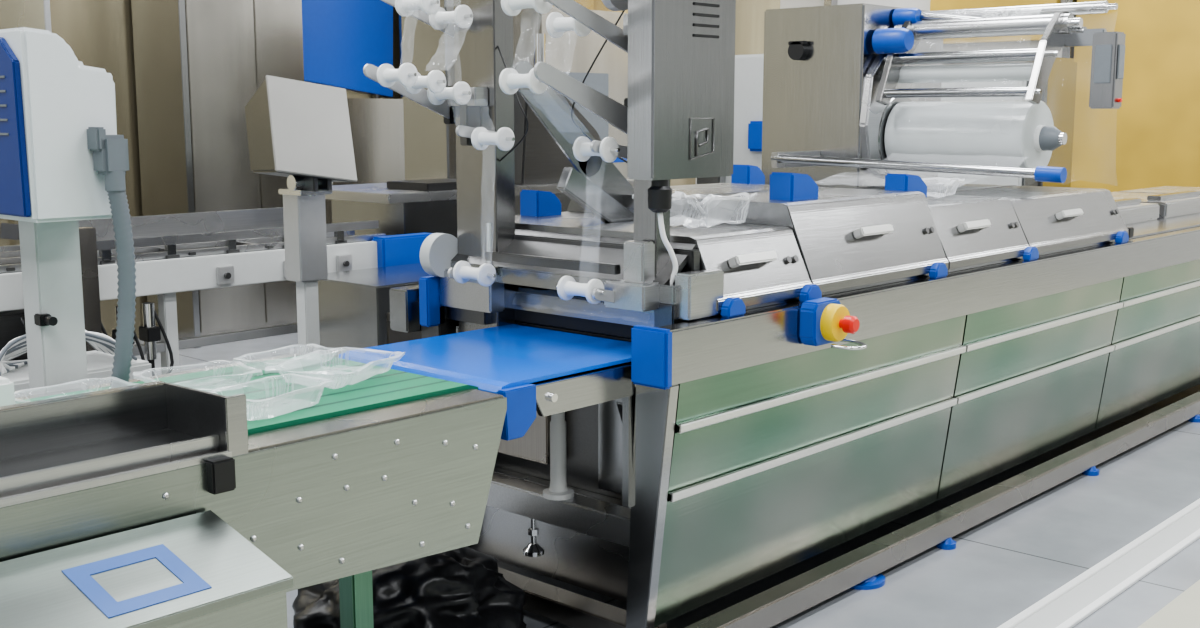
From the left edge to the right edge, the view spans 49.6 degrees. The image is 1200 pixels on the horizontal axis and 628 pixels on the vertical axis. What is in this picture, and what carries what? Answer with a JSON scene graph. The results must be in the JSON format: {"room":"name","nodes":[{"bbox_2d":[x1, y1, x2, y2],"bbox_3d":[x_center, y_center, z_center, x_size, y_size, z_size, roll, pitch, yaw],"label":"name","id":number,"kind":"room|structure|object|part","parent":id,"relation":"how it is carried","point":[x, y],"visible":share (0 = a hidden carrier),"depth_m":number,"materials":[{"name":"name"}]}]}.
{"room":"processing plant","nodes":[
{"label":"processing plant","id":0,"kind":"room"},
{"bbox_2d":[0,0,779,337],"bbox_3d":[-3.312,-2.223,9.568,0.100,4.800,18.000,8,12,42],"label":"wall","id":1,"kind":"structure","parent":0,"point":[99,33],"depth_m":9.43,"materials":[{"name":"metal"}]},
{"bbox_2d":[133,332,1199,627],"bbox_3d":[1.858,0.913,5.273,14.100,0.100,18.000,8,12,42],"label":"floor","id":2,"kind":"structure","parent":0,"point":[999,567],"depth_m":4.96,"materials":[{"name":"tile"}]},
{"bbox_2d":[0,0,51,244],"bbox_3d":[-3.753,-1.412,8.566,0.650,3.500,0.040,8,12,42],"label":"wall post","id":3,"kind":"object","parent":2,"relation":"on","point":[35,14],"visible":0.02,"depth_m":8.43,"materials":[{"name":"metal"}]},
{"bbox_2d":[0,27,135,394],"bbox_3d":[-1.484,0.191,3.505,0.575,1.861,0.256,8,12,42],"label":"control unit","id":4,"kind":"object","parent":2,"relation":"on","point":[64,161],"visible":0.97,"depth_m":3.29,"materials":[{"name":"grey paint"}]},
{"bbox_3d":[-1.586,-0.481,3.340,0.468,0.440,0.020,8,12,42],"label":"panel","id":5,"kind":"part","parent":4,"relation":"part of","materials":[{"name":"blue plastic"}]},
{"bbox_3d":[-1.463,0.016,3.430,0.070,0.030,0.032,8,12,42],"label":"clamp knob","id":6,"kind":"part","parent":4,"relation":"part of","materials":[{"name":"black plastic"}]},
{"bbox_3d":[-1.474,0.423,3.578,0.100,1.380,0.120,8,12,42],"label":"post","id":7,"kind":"part","parent":4,"relation":"part of","materials":[{"name":"grey paint"}]},
{"bbox_2d":[1,350,151,397],"bbox_3d":[-2.075,0.553,4.912,0.400,0.720,0.650,8,12,42],"label":"equipment case","id":8,"kind":"object","parent":2,"relation":"on","point":[99,364],"visible":0.16,"depth_m":4.84,"materials":[{"name":"grey paint"}]},
{"bbox_2d":[0,330,137,375],"bbox_3d":[-2.060,0.134,4.835,0.374,0.202,0.561,8,12,42],"label":"cable bundle","id":9,"kind":"object","parent":8,"relation":"on","point":[16,347],"visible":0.5,"depth_m":4.80,"materials":[{"name":"grey plastic"}]},
{"bbox_2d":[0,510,293,627],"bbox_3d":[-1.096,0.901,2.273,0.295,0.832,1.278,8,12,42],"label":"control console","id":10,"kind":"object","parent":2,"relation":"on","point":[196,570],"visible":1,"depth_m":2.45,"materials":[{"name":"metal"}]},
{"bbox_3d":[-0.867,0.499,2.435,0.175,0.051,0.205,8,12,42],"label":"square frame","id":11,"kind":"part","parent":10,"relation":"part of","materials":[{"name":"blue plastic"}]},
{"bbox_2d":[131,0,200,348],"bbox_3d":[-3.116,-1.518,9.256,0.650,3.500,0.050,8,12,42],"label":"wall panel","id":12,"kind":"object","parent":2,"relation":"on","point":[159,26],"visible":0.6,"depth_m":9.23,"materials":[{"name":"metal"}]},
{"bbox_2d":[0,207,432,375],"bbox_3d":[-3.115,0.293,4.875,1.040,1.245,5.850,8,12,42],"label":"conveyor","id":13,"kind":"object","parent":2,"relation":"on","point":[182,252],"visible":0.34,"depth_m":5.81,"materials":[{"name":"grey paint"}]},
{"bbox_3d":[-3.539,-0.157,5.026,0.020,0.030,5.600,8,12,42],"label":"guide rail","id":14,"kind":"part","parent":13,"relation":"part of","materials":[{"name":"metal"}]},
{"bbox_3d":[-3.351,-0.131,4.856,0.020,0.030,5.600,8,12,42],"label":"guide rail","id":15,"kind":"part","parent":13,"relation":"part of","materials":[{"name":"metal"}]},
{"bbox_3d":[-2.629,0.140,5.361,0.400,0.300,0.450,8,12,42],"label":"drive motor","id":16,"kind":"part","parent":13,"relation":"part of","materials":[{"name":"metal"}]},
{"bbox_3d":[-1.907,0.329,5.784,0.060,0.900,0.060,8,12,42],"label":"leg","id":17,"kind":"part","parent":13,"relation":"part of","materials":[{"name":"grey paint"}]},
{"bbox_3d":[-3.163,-0.105,4.686,0.020,0.030,5.600,8,12,42],"label":"guide rail","id":18,"kind":"part","parent":13,"relation":"part of","materials":[{"name":"metal"}]},
{"bbox_3d":[-2.148,-0.445,6.505,0.015,0.110,1.500,8,12,42],"label":"plate","id":19,"kind":"part","parent":13,"relation":"part of","materials":[{"name":"metal"}]},
{"bbox_3d":[-2.924,0.009,4.518,0.040,0.145,5.650,8,12,42],"label":"plate","id":20,"kind":"part","parent":13,"relation":"part of","materials":[{"name":"grey paint"}]},
{"bbox_3d":[-2.974,-0.079,4.516,0.020,0.030,5.600,8,12,42],"label":"guide rail","id":21,"kind":"part","parent":13,"relation":"part of","materials":[{"name":"metal"}]},
{"bbox_3d":[-1.632,-0.363,5.938,0.010,0.040,1.550,8,12,42],"label":"hand rail","id":22,"kind":"part","parent":13,"relation":"part of","materials":[{"name":"metal"}]},
{"bbox_2d":[185,0,264,335],"bbox_3d":[-2.917,-1.555,9.498,0.612,3.500,0.560,8,12,42],"label":"wall panel","id":23,"kind":"object","parent":2,"relation":"on","point":[219,33],"visible":0.58,"depth_m":9.32,"materials":[{"name":"silver metal"}]},
{"bbox_2d":[0,353,506,627],"bbox_3d":[-1.595,0.735,2.603,0.945,1.060,3.085,8,12,42],"label":"conveyor","id":24,"kind":"object","parent":2,"relation":"on","point":[391,467],"visible":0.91,"depth_m":2.92,"materials":[{"name":"metal"}]},
{"bbox_2d":[0,376,14,406],"bbox_3d":[-1.456,0.197,3.053,0.140,0.093,0.110,8,12,42],"label":"box","id":25,"kind":"object","parent":24,"relation":"on","point":[7,395],"visible":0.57,"depth_m":3.03,"materials":[{"name":"plastic"}]},
{"bbox_2d":[14,377,139,403],"bbox_3d":[-1.296,0.201,3.203,0.210,0.037,0.304,8,12,42],"label":"plastic tray","id":26,"kind":"object","parent":24,"relation":"on","point":[112,378],"visible":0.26,"depth_m":3.29,"materials":[{"name":"white"}]},
{"bbox_2d":[0,381,247,507],"bbox_3d":[-1.639,0.357,2.048,0.293,0.145,2.300,8,12,42],"label":"tray","id":27,"kind":"object","parent":24,"relation":"on","point":[83,449],"depth_m":2.72,"materials":[{"name":"metal"}]},
{"bbox_2d":[132,359,259,391],"bbox_3d":[-1.043,0.169,3.360,0.283,0.052,0.228,-7,11,-38],"label":"plastic tray","id":28,"kind":"object","parent":24,"relation":"on","point":[218,383],"visible":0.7,"depth_m":3.37,"materials":[{"name":"white"}]},
{"bbox_2d":[208,372,332,419],"bbox_3d":[-0.793,0.201,3.119,0.192,0.062,0.294,5,10,28],"label":"plastic tray","id":29,"kind":"object","parent":24,"relation":"on","point":[272,406],"visible":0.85,"depth_m":3.13,"materials":[{"name":"white"}]},
{"bbox_2d":[233,344,343,371],"bbox_3d":[-0.880,0.125,3.681,0.183,0.038,0.296,6,11,36],"label":"plastic tray","id":30,"kind":"object","parent":24,"relation":"on","point":[262,366],"visible":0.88,"depth_m":3.67,"materials":[{"name":"white"}]},
{"bbox_2d":[264,348,403,387],"bbox_3d":[-0.701,0.145,3.449,0.264,0.054,0.357,3,9,20],"label":"plastic tray","id":31,"kind":"object","parent":24,"relation":"on","point":[337,375],"visible":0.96,"depth_m":3.44,"materials":[{"name":"white"}]},
{"bbox_3d":[-0.589,0.821,3.163,0.060,0.720,0.060,8,12,42],"label":"leg","id":32,"kind":"part","parent":24,"relation":"part of","materials":[{"name":"green metal"}]},
{"bbox_2d":[252,0,303,326],"bbox_3d":[-2.585,-1.616,9.895,0.562,3.500,0.440,8,12,42],"label":"wall panel","id":33,"kind":"object","parent":2,"relation":"on","point":[277,24],"visible":0.26,"depth_m":9.70,"materials":[{"name":"silver metal"}]},
{"bbox_2d":[244,75,356,353],"bbox_3d":[-1.093,0.019,4.859,0.357,1.792,0.394,-6,11,-35],"label":"monitor stand","id":34,"kind":"object","parent":2,"relation":"on","point":[299,131],"visible":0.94,"depth_m":4.70,"materials":[{"name":"grey paint"}]},
{"bbox_3d":[-1.079,0.393,4.866,0.060,1.050,0.060,8,12,42],"label":"post","id":35,"kind":"part","parent":34,"relation":"part of","materials":[{"name":"grey paint"}]},
{"bbox_2d":[301,0,392,98],"bbox_3d":[-2.099,-1.663,10.863,0.060,3.300,1.000,8,12,42],"label":"board","id":36,"kind":"object","parent":2,"relation":"on","point":[340,37],"visible":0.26,"depth_m":10.74,"materials":[{"name":"plastic"}]},
{"bbox_2d":[325,98,404,223],"bbox_3d":[-1.973,-0.869,10.697,0.450,1.780,1.150,8,12,42],"label":"tall cabinet","id":37,"kind":"object","parent":2,"relation":"on","point":[377,125],"visible":0.11,"depth_m":10.47,"materials":[{"name":"metal"}]},
{"bbox_2d":[318,263,430,357],"bbox_3d":[-0.915,0.266,6.126,0.576,0.920,0.750,8,12,42],"label":"base cabinet","id":38,"kind":"object","parent":2,"relation":"on","point":[354,305],"visible":0.15,"depth_m":5.77,"materials":[{"name":"silver metal"}]},
{"bbox_2d":[292,546,526,627],"bbox_3d":[-0.590,0.877,3.998,0.696,0.357,0.763,8,12,42],"label":"garbage bag","id":39,"kind":"object","parent":2,"relation":"on","point":[464,587],"visible":0.62,"depth_m":3.82,"materials":[{"name":"black plastic"}]},
{"bbox_2d":[325,0,633,237],"bbox_3d":[-0.706,-0.827,7.718,0.900,2.600,2.100,8,12,42],"label":"machine","id":40,"kind":"object","parent":2,"relation":"on","point":[426,201],"visible":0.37,"depth_m":7.47,"materials":[{"name":"metal"}]},
{"bbox_2d":[387,178,456,190],"bbox_3d":[-0.894,-0.716,7.189,0.350,0.040,0.450,8,12,42],"label":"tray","id":41,"kind":"object","parent":40,"relation":"on","point":[445,184],"depth_m":7.02,"materials":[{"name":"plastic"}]},
{"bbox_2d":[399,0,593,98],"bbox_3d":[-0.886,-1.871,11.560,0.700,3.500,1.700,8,12,42],"label":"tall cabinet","id":42,"kind":"object","parent":2,"relation":"on","point":[589,4],"visible":0.02,"depth_m":11.15,"materials":[{"name":"grey metal"}]},
{"bbox_2d":[513,6,628,177],"bbox_3d":[-0.354,-1.018,9.624,0.840,2.400,1.200,8,12,42],"label":"machine","id":43,"kind":"object","parent":2,"relation":"on","point":[572,54],"visible":0.12,"depth_m":9.35,"materials":[{"name":"metal"}]},
{"bbox_2d":[696,54,763,183],"bbox_3d":[1.428,-1.161,11.381,0.900,2.150,1.000,8,12,42],"label":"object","id":44,"kind":"object","parent":2,"relation":"on","point":[748,88],"visible":0.23,"depth_m":10.91,"materials":[{"name":"grey paint"}]},
{"bbox_2d":[389,164,1199,627],"bbox_3d":[2.057,-0.070,6.559,1.480,1.454,6.835,8,12,42],"label":"machine","id":45,"kind":"object","parent":2,"relation":"on","point":[873,356],"visible":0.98,"depth_m":4.51,"materials":[{"name":"metal"}]},
{"bbox_2d":[338,324,635,500],"bbox_3d":[-0.280,0.357,3.958,0.773,0.496,0.740,8,12,42],"label":"conveyor","id":46,"kind":"object","parent":45,"relation":"on","point":[547,372],"visible":0.81,"depth_m":3.77,"materials":[{"name":"metal"}]},
{"bbox_3d":[-0.132,0.382,4.113,0.100,0.400,0.100,8,12,42],"label":"support leg","id":47,"kind":"part","parent":46,"relation":"part of","materials":[{"name":"grey metal"}]},
{"bbox_3d":[-0.268,0.169,3.952,0.760,0.090,0.589,8,12,42],"label":"frame","id":48,"kind":"part","parent":46,"relation":"part of","materials":[{"name":"metal"}]},
{"bbox_3d":[-0.197,0.488,4.312,1.100,0.970,0.240,8,12,42],"label":"entry frame","id":49,"kind":"part","parent":45,"relation":"part of","materials":[{"name":"metal"}]},
{"bbox_2d":[363,0,735,331],"bbox_3d":[-0.103,-0.727,4.088,1.092,1.700,1.037,-5,10,-28],"label":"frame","id":50,"kind":"object","parent":45,"relation":"attached to","point":[676,116],"visible":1,"depth_m":3.90,"materials":[{"name":"metal"}]},
{"bbox_3d":[-0.606,-0.725,4.304,0.012,0.191,0.431,8,12,42],"label":"arm","id":51,"kind":"part","parent":50,"relation":"part of","materials":[{"name":"metal"}]},
{"bbox_3d":[-0.593,-0.991,4.277,0.012,0.155,0.385,8,12,42],"label":"arm","id":52,"kind":"part","parent":50,"relation":"part of","materials":[{"name":"metal"}]},
{"bbox_3d":[-0.428,-0.123,4.308,0.012,0.074,0.194,8,12,42],"label":"arm","id":53,"kind":"part","parent":50,"relation":"part of","materials":[{"name":"metal"}]},
{"bbox_3d":[-0.378,-0.582,4.233,0.012,0.064,0.234,8,12,42],"label":"arm","id":54,"kind":"part","parent":50,"relation":"part of","materials":[{"name":"metal"}]},
{"bbox_3d":[-0.143,-0.670,4.510,0.012,0.400,0.440,8,12,42],"label":"arm","id":55,"kind":"part","parent":50,"relation":"part of","materials":[{"name":"metal"}]},
{"bbox_3d":[-0.016,-0.609,3.752,0.012,0.222,0.482,8,12,42],"label":"arm","id":56,"kind":"part","parent":50,"relation":"part of","materials":[{"name":"metal"}]},
{"bbox_3d":[-0.027,-0.835,3.705,0.012,0.205,0.495,8,12,42],"label":"arm","id":57,"kind":"part","parent":50,"relation":"part of","materials":[{"name":"metal"}]},
{"bbox_3d":[0.035,-0.051,3.871,0.012,0.064,0.164,8,12,42],"label":"arm","id":58,"kind":"part","parent":50,"relation":"part of","materials":[{"name":"metal"}]},
{"bbox_3d":[0.025,-0.490,4.724,0.012,0.279,0.319,8,12,42],"label":"arm","id":59,"kind":"part","parent":50,"relation":"part of","materials":[{"name":"metal"}]},
{"bbox_3d":[0.054,-0.483,3.849,0.012,0.064,0.234,8,12,42],"label":"arm","id":60,"kind":"part","parent":50,"relation":"part of","materials":[{"name":"metal"}]},
{"bbox_2d":[446,229,699,337],"bbox_3d":[-0.138,-0.096,4.213,1.080,0.315,0.195,8,12,42],"label":"hood","id":61,"kind":"object","parent":45,"relation":"attached to","point":[535,261],"depth_m":4.18,"materials":[{"name":"metal"}]},
{"bbox_3d":[0.091,0.385,4.091,0.240,0.380,0.030,8,12,42],"label":"guard plate","id":62,"kind":"part","parent":45,"relation":"part of","materials":[{"name":"metal"}]},
{"bbox_2d":[670,188,762,227],"bbox_3d":[0.321,-0.349,4.287,0.325,0.113,0.398,8,12,42],"label":"plastic tray","id":63,"kind":"object","parent":45,"relation":"on","point":[714,219],"visible":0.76,"depth_m":4.27,"materials":[{"name":"white"}]},
{"bbox_3d":[0.477,-0.171,4.054,0.048,0.042,0.210,8,12,42],"label":"handle","id":64,"kind":"part","parent":45,"relation":"part of","materials":[{"name":"metal"}]},
{"bbox_3d":[1.994,0.049,6.687,1.240,0.940,6.760,8,12,42],"label":"frame","id":65,"kind":"part","parent":45,"relation":"part of","materials":[{"name":"metal"}]},
{"bbox_3d":[0.774,0.474,4.488,0.136,0.765,1.758,8,12,42],"label":"panel","id":66,"kind":"part","parent":45,"relation":"part of","materials":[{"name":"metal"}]},
{"bbox_3d":[0.967,-0.293,4.596,0.048,0.041,0.210,8,12,42],"label":"handle","id":67,"kind":"part","parent":45,"relation":"part of","materials":[{"name":"metal"}]},
{"bbox_3d":[2.462,-0.257,6.173,0.075,0.160,6.810,8,12,42],"label":"rail","id":68,"kind":"part","parent":45,"relation":"part of","materials":[{"name":"metal"}]},
{"bbox_3d":[2.507,0.627,6.328,0.085,0.085,6.720,8,12,42],"label":"rail","id":69,"kind":"part","parent":45,"relation":"part of","materials":[{"name":"metal"}]},
{"bbox_2d":[924,179,965,197],"bbox_3d":[1.380,-0.533,5.492,0.273,0.072,0.407,4,10,24],"label":"plastic tray","id":70,"kind":"object","parent":45,"relation":"on","point":[949,190],"visible":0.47,"depth_m":5.43,"materials":[{"name":"white"}]},
{"bbox_3d":[1.483,-0.350,5.152,0.048,0.042,0.210,8,12,42],"label":"handle","id":71,"kind":"part","parent":45,"relation":"part of","materials":[{"name":"metal"}]},
{"bbox_3d":[1.910,0.285,5.718,0.136,0.765,1.588,8,12,42],"label":"panel","id":72,"kind":"part","parent":45,"relation":"part of","materials":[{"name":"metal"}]},
{"bbox_3d":[2.103,-0.448,5.825,0.048,0.042,0.210,8,12,42],"label":"handle","id":73,"kind":"part","parent":45,"relation":"part of","materials":[{"name":"metal"}]},
{"bbox_3d":[2.138,-0.456,6.710,1.200,0.050,0.060,8,12,42],"label":"gap plate","id":74,"kind":"part","parent":45,"relation":"part of","materials":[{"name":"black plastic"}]},
{"bbox_3d":[2.658,-0.584,7.319,0.650,0.120,0.900,8,12,42],"label":"deck lid","id":75,"kind":"part","parent":45,"relation":"part of","materials":[{"name":"metal"}]},
{"bbox_3d":[2.995,0.106,6.894,0.136,0.765,1.608,8,12,42],"label":"panel","id":76,"kind":"part","parent":45,"relation":"part of","materials":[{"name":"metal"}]},
{"bbox_3d":[3.332,-0.696,8.049,0.650,0.120,0.900,8,12,42],"label":"deck lid","id":77,"kind":"part","parent":45,"relation":"part of","materials":[{"name":"metal"}]},
{"bbox_3d":[3.973,-0.802,8.742,0.650,0.120,0.900,8,12,42],"label":"deck lid","id":78,"kind":"part","parent":45,"relation":"part of","materials":[{"name":"metal"}]},
{"bbox_2d":[761,1,1125,187],"bbox_3d":[1.619,-0.476,6.679,1.891,2.220,1.659,8,12,42],"label":"machine","id":79,"kind":"object","parent":2,"relation":"on","point":[834,76],"visible":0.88,"depth_m":6.76,"materials":[{"name":"metal"}]},
{"bbox_2d":[788,41,808,59],"bbox_3d":[1.062,-1.410,6.962,0.100,0.100,0.050,8,12,42],"label":"switch","id":80,"kind":"object","parent":79,"relation":"attached to","point":[797,50],"depth_m":6.94,"materials":[{"name":"black plastic"}]},
{"bbox_3d":[1.547,-1.068,6.944,0.050,0.630,0.538,8,12,42],"label":"bearing plate","id":81,"kind":"part","parent":79,"relation":"part of","materials":[{"name":"metal"}]},
{"bbox_3d":[1.560,-1.320,6.804,0.035,0.449,0.388,8,12,42],"label":"link arm","id":82,"kind":"part","parent":79,"relation":"part of","materials":[{"name":"metal"}]},
{"bbox_2d":[884,101,1053,172],"bbox_3d":[1.913,-0.913,6.724,0.795,0.372,0.372,8,12,42],"label":"roll","id":83,"kind":"object","parent":79,"relation":"on","point":[983,133],"visible":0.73,"depth_m":6.56,"materials":[{"name":"white plastic"}]},
{"bbox_3d":[1.979,-1.483,6.617,1.006,0.174,0.044,8,12,42],"label":"panel arm","id":84,"kind":"part","parent":79,"relation":"part of","materials":[{"name":"metal"}]},
{"bbox_3d":[2.158,-1.237,6.264,0.035,0.449,0.388,8,12,42],"label":"link arm","id":85,"kind":"part","parent":79,"relation":"part of","materials":[{"name":"metal"}]},
{"bbox_3d":[2.348,-1.338,6.298,0.200,0.080,0.040,8,12,42],"label":"panel arm","id":86,"kind":"part","parent":79,"relation":"part of","materials":[{"name":"metal"}]},
{"bbox_3d":[2.434,-1.167,6.238,0.120,0.360,0.110,8,12,42],"label":"operator panel","id":87,"kind":"part","parent":79,"relation":"part of","materials":[{"name":"metal"}]},
{"bbox_2d":[938,57,1076,187],"bbox_3d":[3.150,-1.057,10.867,1.350,2.100,0.650,8,12,42],"label":"wall panel","id":88,"kind":"object","parent":2,"relation":"on","point":[1059,93],"visible":0.06,"depth_m":10.39,"materials":[{"name":"paint"}]},
{"bbox_2d":[997,498,1199,627],"bbox_3d":[2.479,0.840,5.373,0.170,0.014,15.000,8,12,42],"label":"floor marking line","id":89,"kind":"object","parent":2,"relation":"on","point":[1074,601],"depth_m":4.69,"materials":[{"name":"white plastic"}]},
{"bbox_2d":[780,0,1064,57],"bbox_3d":[7.323,-2.404,10.745,14.000,4.800,0.100,8,12,42],"label":"wall","id":90,"kind":"structure","parent":0,"point":[924,5],"depth_m":14.07,"materials":[{"name":"beige paint"}]},
{"bbox_2d":[824,0,1076,58],"bbox_3d":[3.643,-2.242,13.985,2.880,3.500,0.130,8,12,42],"label":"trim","id":91,"kind":"structure","parent":90,"relation":"attached to","point":[1067,52],"depth_m":12.94,"materials":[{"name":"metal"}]},
{"bbox_2d":[930,0,1060,43],"bbox_3d":[4.077,-3.374,13.452,1.400,1.100,0.090,8,12,42],"label":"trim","id":92,"kind":"structure","parent":90,"relation":"attached to","point":[935,5],"depth_m":13.51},
{"bbox_2d":[1071,0,1199,191],"bbox_3d":[5.997,-1.923,11.900,3.400,3.500,0.090,8,12,42],"label":"wall","id":93,"kind":"structure","parent":90,"relation":"attached to","point":[1153,139],"depth_m":12.50,"materials":[{"name":"yellow paint"}]},
{"bbox_2d":[1138,580,1199,627],"bbox_3d":[4.292,1.094,3.737,4.420,0.006,15.000,8,12,42],"label":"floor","id":94,"kind":"structure","parent":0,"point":[1183,611],"depth_m":4.34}
]}

